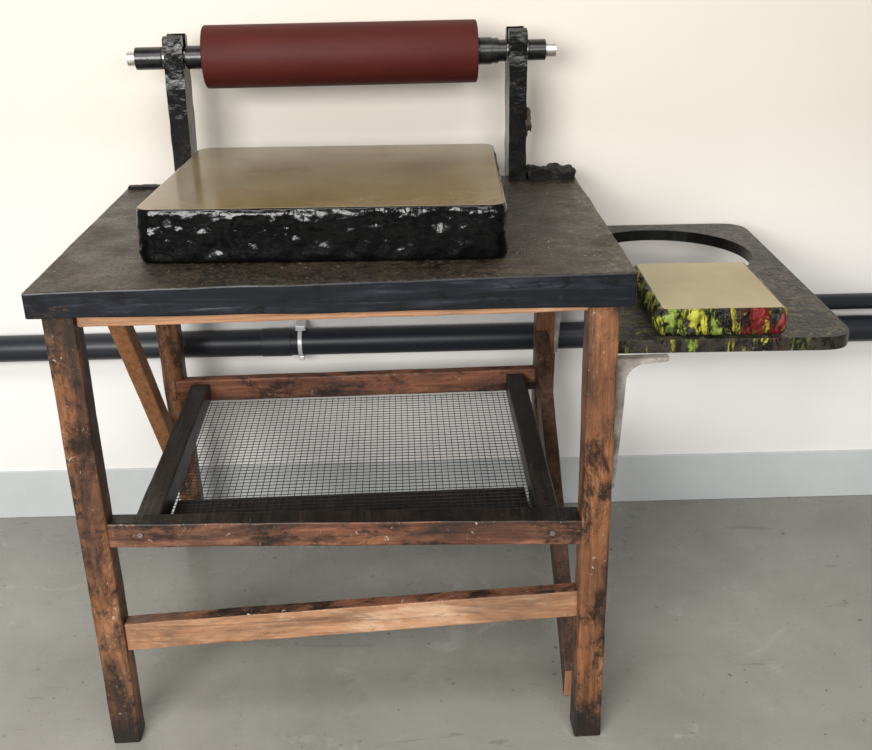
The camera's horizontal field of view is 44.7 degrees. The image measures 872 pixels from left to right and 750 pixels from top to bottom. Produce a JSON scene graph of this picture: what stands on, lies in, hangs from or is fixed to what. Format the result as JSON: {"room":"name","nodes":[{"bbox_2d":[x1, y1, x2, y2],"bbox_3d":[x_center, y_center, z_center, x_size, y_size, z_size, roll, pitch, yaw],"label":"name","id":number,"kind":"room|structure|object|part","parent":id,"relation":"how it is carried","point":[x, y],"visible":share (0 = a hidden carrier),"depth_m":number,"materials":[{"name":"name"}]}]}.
{"room":"art studio","nodes":[
{"label":"art studio","id":0,"kind":"room"},
{"bbox_2d":[0,0,871,471],"bbox_3d":[-0.060,-0.974,2.323,6.400,2.800,0.160,-1,23,-1],"label":"wall","id":1,"kind":"structure","parent":0,"point":[755,116],"depth_m":2.44,"materials":[{"name":"paint"}]},
{"bbox_2d":[0,449,871,517],"bbox_3d":[-0.036,0.284,2.768,6.400,0.135,0.006,-1,23,-1],"label":"baseboard","id":2,"kind":"structure","parent":1,"relation":"attached to","point":[45,493],"depth_m":2.76,"materials":[{"name":"paint"}]},
{"bbox_2d":[0,315,871,361],"bbox_3d":[-0.042,-0.090,2.569,6.200,0.090,0.074,-1,23,-1],"label":"pipe","id":3,"kind":"object","parent":1,"relation":"attached to","point":[302,341],"visible":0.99,"depth_m":2.54,"materials":[{"name":"black"}]},
{"bbox_2d":[815,293,871,309],"bbox_3d":[1.756,-0.200,2.583,2.599,0.038,0.055,-1,23,-1],"label":"pipe","id":4,"kind":"object","parent":1,"relation":"attached to","point":[848,300],"visible":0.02,"depth_m":2.55,"materials":[{"name":"black metal"}]},
{"bbox_2d":[0,495,871,749],"bbox_3d":[0.024,1.344,0.571,6.400,0.100,5.200,-1,23,-1],"label":"floor","id":5,"kind":"structure","parent":0,"point":[735,623],"depth_m":2.24,"materials":[{"name":"grey paint"}]},
{"bbox_2d":[21,26,848,742],"bbox_3d":[0.035,-0.029,2.124,1.379,1.214,0.833,-2,23,-2],"label":"work table","id":6,"kind":"object","parent":5,"relation":"on","point":[562,255],"visible":0.88,"depth_m":1.90,"materials":[{"name":"brown wood"}]},
{"bbox_3d":[-0.590,0.289,1.852,0.052,0.860,0.050,-2,23,-2],"label":"leg","id":7,"kind":"part","parent":6,"relation":"part of","materials":[{"name":"brown wood"}]},
{"bbox_3d":[-0.604,0.029,2.470,0.050,0.858,0.103,-2,23,-2],"label":"leg","id":8,"kind":"part","parent":6,"relation":"part of","materials":[{"name":"brown wood"}]},
{"bbox_3d":[-0.533,-0.549,2.222,0.042,0.315,0.081,-2,23,-2],"label":"roller post","id":9,"kind":"part","parent":6,"relation":"part of","materials":[{"name":"black metal"}]},
{"bbox_2d":[136,144,507,263],"bbox_3d":[-0.186,-0.332,1.973,0.620,0.090,0.540,-1,23,1],"label":"stone","id":10,"kind":"object","parent":6,"relation":"on","point":[423,201],"visible":1,"depth_m":1.75,"materials":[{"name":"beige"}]},
{"bbox_2d":[126,19,556,88],"bbox_3d":[-0.191,-0.664,2.192,0.883,0.126,0.126,-2,23,-2],"label":"roller","id":11,"kind":"object","parent":6,"relation":"on","point":[417,51],"visible":0.98,"depth_m":2.14,"materials":[{"name":"red rubber"}]},
{"bbox_3d":[-0.588,-0.650,2.176,0.055,0.045,0.045,-2,23,-2],"label":"handle","id":12,"kind":"part","parent":11,"relation":"part of","materials":[{"name":"black metal"}]},
{"bbox_3d":[0.209,-0.678,2.208,0.037,0.042,0.042,-2,23,-2],"label":"handle","id":13,"kind":"part","parent":11,"relation":"part of","materials":[{"name":"black metal"}]},
{"bbox_2d":[107,365,580,546],"bbox_3d":[-0.172,0.145,2.163,0.837,0.080,0.707,-1,23,-1],"label":"shelf","id":14,"kind":"object","parent":6,"relation":"on","point":[482,516],"depth_m":2.06,"materials":[{"name":"brown wood"}]},
{"bbox_3d":[-0.152,0.439,1.927,0.819,0.098,0.029,-2,23,-1],"label":"rail","id":15,"kind":"part","parent":6,"relation":"part of","materials":[{"name":"brown wood"}]},
{"bbox_3d":[0.169,-0.573,2.250,0.040,0.315,0.081,-2,23,-2],"label":"roller post","id":16,"kind":"part","parent":6,"relation":"part of","materials":[{"name":"black metal"}]},
{"bbox_3d":[0.253,0.000,2.507,0.048,0.853,0.088,-2,23,-2],"label":"leg","id":17,"kind":"part","parent":6,"relation":"part of","materials":[{"name":"brown wood"}]},
{"bbox_3d":[0.277,0.272,1.870,0.055,0.848,0.092,-2,23,-2],"label":"leg","id":18,"kind":"part","parent":6,"relation":"part of","materials":[{"name":"brown wood"}]},
{"bbox_2d":[634,262,788,335],"bbox_3d":[0.480,-0.140,1.896,0.228,0.047,0.284,-1,23,0],"label":"stone","id":19,"kind":"object","parent":6,"relation":"on","point":[712,298],"visible":0.93,"depth_m":1.81,"materials":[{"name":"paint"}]}
]}

